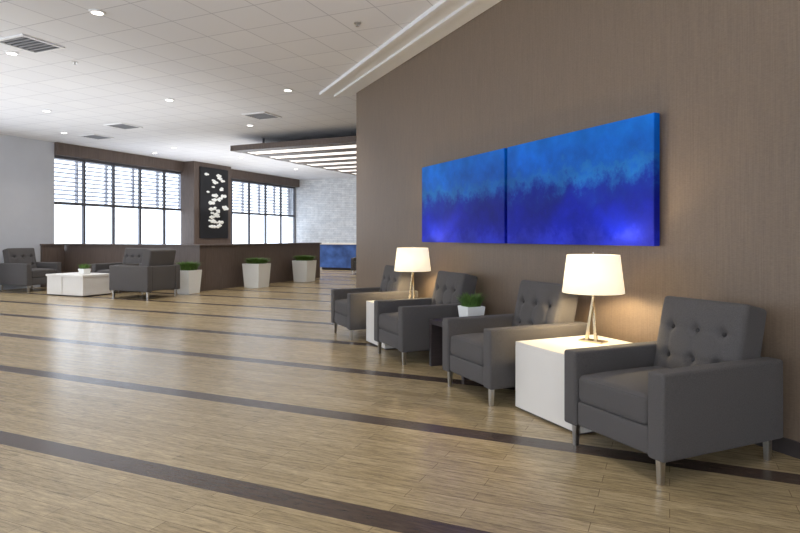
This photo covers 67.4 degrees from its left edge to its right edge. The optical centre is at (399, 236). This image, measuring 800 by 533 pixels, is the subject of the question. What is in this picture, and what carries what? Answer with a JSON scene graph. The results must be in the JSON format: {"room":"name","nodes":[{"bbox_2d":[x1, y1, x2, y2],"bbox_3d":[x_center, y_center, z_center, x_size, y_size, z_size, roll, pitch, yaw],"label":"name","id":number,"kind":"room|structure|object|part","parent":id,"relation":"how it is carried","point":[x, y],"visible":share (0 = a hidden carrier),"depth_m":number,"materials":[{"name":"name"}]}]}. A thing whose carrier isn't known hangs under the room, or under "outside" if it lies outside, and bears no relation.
{"room":"hotel lobby","nodes":[
{"label":"hotel lobby","id":0,"kind":"room"},
{"bbox_2d":[0,134,53,289],"bbox_3d":[-10.591,-0.630,14.550,0.252,3.960,28.260,0,0,24],"label":"wall","id":1,"kind":"structure","parent":0,"point":[26,164],"depth_m":15.80,"materials":[{"name":"grey paint"}]},
{"bbox_2d":[40,244,64,286],"bbox_3d":[-9.539,0.770,16.478,0.090,1.160,0.680,0,0,24],"label":"wall","id":2,"kind":"structure","parent":1,"relation":"attached to","point":[48,252],"depth_m":16.46,"materials":[{"name":"brown wood"}]},
{"bbox_2d":[54,155,180,243],"bbox_3d":[-8.629,-0.910,18.953,0.080,2.720,5.100,0,0,24],"label":"frame","id":3,"kind":"object","parent":1,"relation":"attached to","point":[83,204],"visible":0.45,"depth_m":18.48,"materials":[{"name":"metal"}]},
{"bbox_2d":[231,179,295,243],"bbox_3d":[-5.932,-0.910,24.955,0.080,2.720,5.460,0,0,24],"label":"frame","id":4,"kind":"object","parent":1,"relation":"attached to","point":[248,213],"visible":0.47,"depth_m":25.43,"materials":[{"name":"metal"}]},
{"bbox_2d":[54,158,180,208],"bbox_3d":[-8.861,-1.603,19.057,0.228,1.307,5.140,0,0,24],"label":"louvers","id":5,"kind":"object","parent":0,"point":[76,165],"visible":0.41,"depth_m":18.76,"materials":[{"name":"metal"}]},
{"bbox_2d":[54,142,299,186],"bbox_3d":[-7.175,-2.440,22.005,0.371,0.340,11.860,0,0,24],"label":"trim","id":6,"kind":"structure","parent":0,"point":[60,149],"depth_m":19.12,"materials":[{"name":"brown wood"}]},
{"bbox_2d":[64,243,321,290],"bbox_3d":[-6.023,0.770,18.385,4.940,1.160,5.680,0,0,24],"label":"wall","id":7,"kind":"structure","parent":0,"point":[222,268],"depth_m":16.22,"materials":[{"name":"brown wood"}]},
{"bbox_2d":[0,0,439,179],"bbox_3d":[1.815,-2.660,9.161,28.200,0.100,29.400,0,0,24],"label":"ceiling","id":8,"kind":"structure","parent":0,"point":[219,61],"depth_m":9.52,"materials":[{"name":"tile"}]},
{"bbox_2d":[4,51,18,54],"bbox_3d":[-5.500,-2.603,8.500,0.180,0.015,0.180,0,0,0],"label":"recessed light","id":9,"kind":"object","parent":8,"relation":"in","point":[6,52],"visible":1,"depth_m":8.49,"materials":[{"name":"white"}]},
{"bbox_2d":[0,34,64,53],"bbox_3d":[-5.000,-2.600,8.100,0.600,0.020,0.600,0,0,24],"label":"ceiling air vent","id":10,"kind":"object","parent":8,"relation":"attached to","point":[24,42],"depth_m":8.08,"materials":[{"name":"white metal"}]},
{"bbox_2d":[78,134,113,139],"bbox_3d":[-7.900,-2.600,15.600,0.600,0.020,0.600,0,0,24],"label":"ceiling air vent","id":11,"kind":"object","parent":8,"relation":"attached to","point":[93,136],"depth_m":15.54,"materials":[{"name":"white metal"}]},
{"bbox_2d":[89,9,105,15],"bbox_3d":[-3.510,-2.603,6.960,0.180,0.015,0.180,0,0,0],"label":"recessed light","id":12,"kind":"object","parent":8,"relation":"in","point":[92,11],"visible":1,"depth_m":6.94,"materials":[{"name":"white"}]},
{"bbox_2d":[103,123,142,129],"bbox_3d":[-6.500,-2.600,14.100,0.600,0.020,0.600,0,0,24],"label":"ceiling air vent","id":13,"kind":"object","parent":8,"relation":"attached to","point":[124,126],"depth_m":14.09,"materials":[{"name":"white metal"}]},
{"bbox_2d":[242,112,281,119],"bbox_3d":[-2.970,-2.600,12.900,0.600,0.020,0.600,0,0,24],"label":"ceiling air vent","id":14,"kind":"object","parent":8,"relation":"attached to","point":[259,115],"depth_m":12.86,"materials":[{"name":"white metal"}]},
{"bbox_2d":[230,136,355,174],"bbox_3d":[-0.090,-2.420,17.363,6.400,0.380,6.800,0,0,24],"label":"ceiling canopy","id":15,"kind":"object","parent":8,"relation":"hanging from","point":[338,154],"visible":0.31,"depth_m":15.81,"materials":[{"name":"brown wood"}]},
{"bbox_2d":[233,181,291,214],"bbox_3d":[-6.176,-1.603,25.031,0.229,1.307,5.440,0,0,24],"label":"louvers","id":16,"kind":"object","parent":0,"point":[242,185],"visible":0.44,"depth_m":25.51,"materials":[{"name":"metal"}]},
{"bbox_2d":[288,177,355,242],"bbox_3d":[4.941,-0.630,23.193,22.000,3.960,0.241,0,0,24],"label":"wall","id":17,"kind":"structure","parent":0,"point":[326,207],"depth_m":26.80,"materials":[{"name":"stone"}]},
{"bbox_2d":[0,267,799,532],"bbox_3d":[1.815,1.400,9.161,28.200,0.100,29.400,0,0,24],"label":"floor","id":18,"kind":"structure","parent":0,"point":[236,409],"depth_m":3.85,"materials":[{"name":"wood"}]},
{"bbox_2d":[0,248,60,291],"bbox_3d":[-9.354,0.817,15.168,1.119,1.066,0.924,0,0,24],"label":"armchair","id":19,"kind":"object","parent":18,"relation":"on","point":[20,267],"visible":0.97,"depth_m":14.91,"materials":[{"name":"grey fabric"}]},
{"bbox_3d":[-9.515,0.923,14.809,1.119,0.537,0.139,0,0,24],"label":"arm","id":20,"kind":"part","parent":19,"relation":"part of","materials":[{"name":"grey fabric"}]},
{"bbox_3d":[-9.673,0.669,15.311,0.269,0.757,0.712,-14,-6,24],"label":"backrest","id":21,"kind":"part","parent":19,"relation":"part of","materials":[{"name":"grey fabric"}]},
{"bbox_3d":[-9.262,1.096,15.126,0.881,0.175,0.653,0,0,24],"label":"seat","id":22,"kind":"part","parent":19,"relation":"part of","materials":[{"name":"grey fabric"}]},
{"bbox_2d":[32,268,55,277],"bbox_3d":[-9.228,0.901,15.111,0.814,0.220,0.651,0,0,24],"label":"seat cushion","id":23,"kind":"object","parent":19,"relation":"on","point":[36,272],"depth_m":14.92,"materials":[{"name":"grey fabric"}]},
{"bbox_3d":[-9.194,0.923,15.526,1.119,0.537,0.139,0,0,24],"label":"arm","id":24,"kind":"part","parent":19,"relation":"part of","materials":[{"name":"grey fabric"}]},
{"bbox_2d":[46,272,111,296],"bbox_3d":[-7.463,1.105,14.010,1.240,0.490,0.840,0,0,24],"label":"coffee table","id":25,"kind":"object","parent":18,"relation":"on","point":[74,284],"visible":0.91,"depth_m":13.69,"materials":[{"name":"white laminate"}]},
{"bbox_2d":[78,263,90,273],"bbox_3d":[-7.367,0.733,13.989,0.350,0.255,0.348,0,0,24],"label":"potted grass","id":26,"kind":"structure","parent":25,"relation":"on","point":[84,268],"depth_m":13.94,"materials":[{"name":"white ceramic"}]},
{"bbox_2d":[78,268,90,273],"bbox_3d":[-7.359,0.800,13.997,0.199,0.120,0.199,0,0,24],"label":"pot","id":27,"kind":"object","parent":26,"relation":"attached to","point":[82,270],"depth_m":13.93,"materials":[{"name":"white ceramic"}]},
{"bbox_2d":[92,248,144,292],"bbox_3d":[-6.875,0.817,14.952,0.924,1.066,1.119,0,0,24],"label":"armchair","id":28,"kind":"object","parent":18,"relation":"on","point":[132,256],"visible":0.38,"depth_m":15.10,"materials":[{"name":"grey fabric"}]},
{"bbox_3d":[-7.233,0.923,15.113,0.139,0.537,1.119,0,0,24],"label":"arm","id":29,"kind":"part","parent":28,"relation":"part of","materials":[{"name":"grey fabric"}]},
{"bbox_3d":[-6.517,0.923,14.791,0.139,0.537,1.119,0,0,24],"label":"arm","id":30,"kind":"part","parent":28,"relation":"part of","materials":[{"name":"grey fabric"}]},
{"bbox_3d":[-6.732,0.669,15.271,0.712,0.757,0.269,0,-13,24],"label":"backrest","id":31,"kind":"part","parent":28,"relation":"part of","materials":[{"name":"grey fabric"}]},
{"bbox_2d":[109,248,179,299],"bbox_3d":[-5.727,0.798,13.482,1.158,1.103,0.957,0,0,24],"label":"armchair","id":32,"kind":"object","parent":18,"relation":"on","point":[157,270],"visible":1,"depth_m":13.11,"materials":[{"name":"grey fabric"}]},
{"bbox_3d":[-5.893,0.908,13.111,1.158,0.556,0.144,0,0,24],"label":"arm","id":33,"kind":"part","parent":32,"relation":"part of","materials":[{"name":"grey fabric"}]},
{"bbox_3d":[-5.396,0.645,13.334,0.278,0.784,0.737,14,6,24],"label":"backrest","id":34,"kind":"part","parent":32,"relation":"part of","materials":[{"name":"grey fabric"}]},
{"bbox_3d":[-5.560,0.908,13.853,1.158,0.556,0.144,0,0,24],"label":"arm","id":35,"kind":"part","parent":32,"relation":"part of","materials":[{"name":"grey fabric"}]},
{"bbox_2d":[174,261,203,293],"bbox_3d":[-5.050,0.952,14.360,0.805,0.796,0.768,0,0,24],"label":"pot","id":36,"kind":"object","parent":18,"relation":"on","point":[190,277],"visible":0.92,"depth_m":14.19,"materials":[{"name":"white ceramic"}]},
{"bbox_3d":[-5.060,1.070,14.356,0.439,0.560,0.439,0,0,24],"label":"pot","id":37,"kind":"part","parent":36,"relation":"part of","materials":[{"name":"white ceramic"}]},
{"bbox_2d":[181,161,230,243],"bbox_3d":[-6.957,-0.629,21.600,0.600,3.959,1.900,0,0,24],"label":"column","id":38,"kind":"structure","parent":18,"relation":"on","point":[190,173],"depth_m":20.77,"materials":[{"name":"brown wood"}]},
{"bbox_2d":[199,166,228,237],"bbox_3d":[-6.638,-1.200,21.493,0.069,2.500,1.465,0,0,24],"label":"wall art","id":39,"kind":"object","parent":38,"relation":"attached to","point":[213,183],"visible":1,"depth_m":21.40},
{"bbox_2d":[242,257,270,287],"bbox_3d":[-3.823,0.939,16.085,0.964,0.822,0.988,0,0,24],"label":"pot","id":40,"kind":"object","parent":18,"relation":"on","point":[256,273],"visible":1,"depth_m":15.89,"materials":[{"name":"white ceramic"}]},
{"bbox_2d":[292,254,316,281],"bbox_3d":[-2.877,0.944,18.199,0.908,0.813,0.923,0,0,6],"label":"potted grass","id":41,"kind":"object","parent":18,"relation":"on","point":[304,268],"depth_m":17.99,"materials":[{"name":"white ceramic"}]},
{"bbox_2d":[320,243,355,269],"bbox_3d":[0.100,0.800,23.581,7.350,1.100,0.900,0,0,24],"label":"reception desk","id":42,"kind":"object","parent":18,"relation":"on","point":[333,256],"depth_m":24.40,"materials":[{"name":"blue laminate"}]},
{"bbox_2d":[322,243,355,244],"bbox_3d":[0.100,0.280,23.581,7.350,0.060,0.900,0,0,24],"label":"countertop","id":43,"kind":"structure","parent":42,"relation":"on","point":[322,243],"depth_m":24.21,"materials":[{"name":"white laminate"}]},
{"bbox_2d":[351,257,355,273],"bbox_3d":[-1.360,0.902,22.100,0.777,0.896,0.940,0,0,4],"label":"armchair","id":44,"kind":"object","parent":18,"relation":"on","point":[353,260],"visible":0.05,"depth_m":21.66,"materials":[{"name":"grey fabric"}]},
{"bbox_2d":[331,265,417,340],"bbox_3d":[-0.363,0.878,8.322,0.990,0.943,0.818,0,0,-24],"label":"armchair","id":45,"kind":"object","parent":18,"relation":"on","point":[348,305],"visible":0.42,"depth_m":8.13,"materials":[{"name":"grey fabric"}]},
{"bbox_3d":[-0.909,1.275,8.450,0.040,0.150,0.040,0,0,-24],"label":"leg","id":46,"kind":"part","parent":45,"relation":"part of","materials":[{"name":"metal"}]},
{"bbox_2d":[335,299,346,314],"bbox_3d":[-0.476,0.953,8.272,0.720,0.195,0.576,0,0,-24],"label":"seat cushion","id":47,"kind":"object","parent":45,"relation":"on","point":[340,304],"depth_m":8.15,"materials":[{"name":"grey fabric"}]},
{"bbox_3d":[-0.446,1.125,8.286,0.780,0.155,0.578,0,0,-24],"label":"seat","id":48,"kind":"part","parent":45,"relation":"part of","materials":[{"name":"grey fabric"}]},
{"bbox_3d":[-0.630,1.275,7.830,0.040,0.150,0.040,0,0,-24],"label":"leg","id":49,"kind":"part","parent":45,"relation":"part of","materials":[{"name":"metal"}]},
{"bbox_3d":[-0.506,0.973,8.639,0.990,0.475,0.123,0,0,-24],"label":"arm","id":50,"kind":"part","parent":45,"relation":"part of","materials":[{"name":"grey fabric"}]},
{"bbox_3d":[-0.221,0.973,8.005,0.990,0.475,0.123,0,0,-24],"label":"arm","id":51,"kind":"part","parent":45,"relation":"part of","materials":[{"name":"grey fabric"}]},
{"bbox_3d":[-0.081,0.748,8.449,0.238,0.670,0.630,14,-6,-24],"label":"backrest","id":52,"kind":"part","parent":45,"relation":"part of","materials":[{"name":"grey fabric"}]},
{"bbox_2d":[366,300,395,349],"bbox_3d":[0.053,1.085,7.578,0.790,0.530,0.620,0,0,-24],"label":"side table","id":53,"kind":"object","parent":18,"relation":"on","point":[369,304],"visible":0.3,"depth_m":7.56,"materials":[{"name":"white laminate"}]},
{"bbox_2d":[394,246,430,298],"bbox_3d":[0.161,0.470,7.692,0.470,0.700,0.470,0,0,-44],"label":"table lamp","id":54,"kind":"object","parent":53,"relation":"on","point":[412,259],"visible":0.84,"depth_m":7.51,"materials":[{"name":"beige fabric"}]},
{"bbox_3d":[0.161,0.287,7.692,0.470,0.295,0.470,0,0,-44],"label":"lamp shade","id":55,"kind":"part","parent":54,"relation":"part of","materials":[{"name":"beige fabric"}]},
{"bbox_2d":[374,271,482,364],"bbox_3d":[0.309,0.878,6.827,0.990,0.943,0.818,0,0,-24],"label":"armchair","id":56,"kind":"object","parent":18,"relation":"on","point":[400,324],"visible":0.63,"depth_m":6.64,"materials":[{"name":"grey fabric"}]},
{"bbox_3d":[-0.236,1.275,6.954,0.040,0.150,0.040,0,0,-24],"label":"leg","id":57,"kind":"part","parent":56,"relation":"part of","materials":[{"name":"metal"}]},
{"bbox_2d":[379,312,397,333],"bbox_3d":[0.197,0.953,6.776,0.720,0.195,0.576,0,0,-24],"label":"seat cushion","id":58,"kind":"object","parent":56,"relation":"on","point":[388,321],"depth_m":6.66,"materials":[{"name":"grey fabric"}]},
{"bbox_3d":[0.227,1.125,6.790,0.780,0.155,0.578,0,0,-24],"label":"seat","id":59,"kind":"part","parent":56,"relation":"part of","materials":[{"name":"grey fabric"}]},
{"bbox_3d":[0.166,0.973,7.144,0.990,0.475,0.123,0,0,-24],"label":"arm","id":60,"kind":"part","parent":56,"relation":"part of","materials":[{"name":"grey fabric"}]},
{"bbox_3d":[0.042,1.275,6.334,0.040,0.150,0.040,0,0,-24],"label":"leg","id":61,"kind":"part","parent":56,"relation":"part of","materials":[{"name":"metal"}]},
{"bbox_3d":[0.451,0.973,6.510,0.990,0.475,0.123,0,0,-24],"label":"arm","id":62,"kind":"part","parent":56,"relation":"part of","materials":[{"name":"grey fabric"}]},
{"bbox_3d":[0.591,0.748,6.953,0.238,0.670,0.630,14,-6,-24],"label":"backrest","id":63,"kind":"part","parent":56,"relation":"part of","materials":[{"name":"grey fabric"}]},
{"bbox_2d":[429,318,469,379],"bbox_3d":[0.763,1.105,6.109,0.680,0.490,0.720,0,0,-24],"label":"side table","id":64,"kind":"object","parent":18,"relation":"on","point":[435,326],"visible":0.15,"depth_m":6.27,"materials":[{"name":"laminate"}]},
{"bbox_2d":[457,292,485,316],"bbox_3d":[0.730,0.710,6.177,0.367,0.300,0.356,0,0,-24],"label":"potted grass","id":65,"kind":"object","parent":64,"relation":"on","point":[470,306],"depth_m":6.10,"materials":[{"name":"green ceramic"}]},
{"bbox_2d":[458,305,484,316],"bbox_3d":[0.734,0.785,6.173,0.209,0.150,0.209,0,0,-24],"label":"pot","id":66,"kind":"object","parent":65,"relation":"attached to","point":[464,310],"depth_m":6.09,"materials":[{"name":"white ceramic"}]},
{"bbox_2d":[442,280,586,405],"bbox_3d":[0.998,0.878,5.294,0.990,0.943,0.818,0,0,-24],"label":"armchair","id":67,"kind":"object","parent":18,"relation":"on","point":[479,349],"visible":0.64,"depth_m":5.14,"materials":[{"name":"grey fabric"}]},
{"bbox_3d":[0.452,1.275,5.422,0.040,0.150,0.040,0,0,-24],"label":"leg","id":68,"kind":"part","parent":67,"relation":"part of","materials":[{"name":"metal"}]},
{"bbox_3d":[0.915,1.125,5.257,0.780,0.155,0.578,0,0,-24],"label":"seat","id":69,"kind":"part","parent":67,"relation":"part of","materials":[{"name":"grey fabric"}]},
{"bbox_2d":[451,332,483,364],"bbox_3d":[0.885,0.953,5.244,0.720,0.195,0.576,0,0,-24],"label":"seat cushion","id":70,"kind":"object","parent":67,"relation":"on","point":[466,347],"depth_m":5.12,"materials":[{"name":"grey fabric"}]},
{"bbox_3d":[0.855,0.973,5.611,0.990,0.475,0.123,0,0,-24],"label":"arm","id":71,"kind":"part","parent":67,"relation":"part of","materials":[{"name":"grey fabric"}]},
{"bbox_3d":[0.731,1.275,4.802,0.040,0.150,0.040,0,0,-24],"label":"leg","id":72,"kind":"part","parent":67,"relation":"part of","materials":[{"name":"metal"}]},
{"bbox_3d":[1.140,0.973,4.977,0.990,0.475,0.123,0,0,-24],"label":"arm","id":73,"kind":"part","parent":67,"relation":"part of","materials":[{"name":"grey fabric"}]},
{"bbox_3d":[1.280,0.748,5.421,0.238,0.670,0.630,14,-6,-24],"label":"backrest","id":74,"kind":"part","parent":67,"relation":"part of","materials":[{"name":"grey fabric"}]},
{"bbox_2d":[515,335,630,434],"bbox_3d":[1.416,1.085,4.545,0.790,0.530,0.730,0,0,-24],"label":"side table","id":75,"kind":"object","parent":18,"relation":"on","point":[539,363],"visible":0.45,"depth_m":4.46,"materials":[{"name":"white laminate"}]},
{"bbox_2d":[562,252,624,343],"bbox_3d":[1.510,0.470,4.691,0.470,0.700,0.470,0,0,-44],"label":"table lamp","id":76,"kind":"object","parent":75,"relation":"on","point":[593,274],"visible":1,"depth_m":4.52,"materials":[{"name":"beige fabric"}]},
{"bbox_3d":[1.510,0.287,4.691,0.470,0.295,0.470,0,0,-44],"label":"lamp shade","id":77,"kind":"part","parent":76,"relation":"part of","materials":[{"name":"beige fabric"}]},
{"bbox_2d":[564,296,782,485],"bbox_3d":[1.686,0.878,3.762,0.990,0.943,0.818,0,0,-24],"label":"armchair","id":78,"kind":"object","parent":18,"relation":"on","point":[705,385],"visible":1,"depth_m":3.55,"materials":[{"name":"grey fabric"}]},
{"bbox_3d":[1.141,1.275,3.889,0.040,0.150,0.040,0,0,-24],"label":"leg","id":79,"kind":"part","parent":78,"relation":"part of","materials":[{"name":"metal"}]},
{"bbox_3d":[1.544,0.973,4.079,0.990,0.475,0.123,0,0,-24],"label":"arm","id":80,"kind":"part","parent":78,"relation":"part of","materials":[{"name":"grey fabric"}]},
{"bbox_3d":[1.604,1.125,3.725,0.780,0.155,0.578,0,0,-24],"label":"seat","id":81,"kind":"part","parent":78,"relation":"part of","materials":[{"name":"grey fabric"}]},
{"bbox_2d":[579,366,669,424],"bbox_3d":[1.574,0.953,3.711,0.720,0.195,0.576,0,0,-24],"label":"seat cushion","id":82,"kind":"object","parent":78,"relation":"on","point":[620,393],"depth_m":3.61,"materials":[{"name":"grey fabric"}]},
{"bbox_3d":[1.420,1.275,3.269,0.040,0.150,0.040,0,0,-24],"label":"leg","id":83,"kind":"part","parent":78,"relation":"part of","materials":[{"name":"metal"}]},
{"bbox_3d":[1.968,0.748,3.889,0.238,0.670,0.630,14,-6,-24],"label":"backrest","id":84,"kind":"part","parent":78,"relation":"part of","materials":[{"name":"grey fabric"}]},
{"bbox_3d":[1.829,0.973,3.445,0.990,0.475,0.123,0,0,-24],"label":"arm","id":85,"kind":"part","parent":78,"relation":"part of","materials":[{"name":"grey fabric"}]},
{"bbox_3d":[2.222,1.275,3.630,0.040,0.150,0.040,0,0,-24],"label":"leg","id":86,"kind":"part","parent":78,"relation":"part of","materials":[{"name":"metal"}]},
{"bbox_2d":[356,0,799,441],"bbox_3d":[3.833,-0.630,0.791,0.201,3.960,22.100,0,0,-24],"label":"wall","id":87,"kind":"structure","parent":0,"point":[721,77],"depth_m":4.87,"materials":[{"name":"brown wood"}]},
{"bbox_2d":[319,0,501,96],"bbox_3d":[3.217,-2.585,1.172,0.591,0.050,21.500,0,0,-24],"label":"trim","id":88,"kind":"structure","parent":87,"relation":"attached to","point":[446,16],"depth_m":7.93,"materials":[{"name":"white paint"}]},
{"bbox_2d":[422,148,506,242],"bbox_3d":[0.735,-0.440,7.330,0.060,1.020,1.990,0,0,-24],"label":"abstract painting","id":89,"kind":"object","parent":87,"relation":"attached to","point":[464,200],"visible":0.84,"depth_m":7.13},
{"bbox_2d":[507,113,659,245],"bbox_3d":[1.565,-0.440,5.483,0.060,1.020,1.960,0,0,-24],"label":"abstract painting","id":90,"kind":"object","parent":87,"relation":"attached to","point":[597,185],"visible":1,"depth_m":5.23},
{"bbox_2d":[755,437,799,458],"bbox_3d":[3.653,1.300,0.929,0.015,0.100,21.700,0,0,-24],"label":"baseboard","id":91,"kind":"structure","parent":87,"relation":"attached to","point":[786,446],"depth_m":3.71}
]}

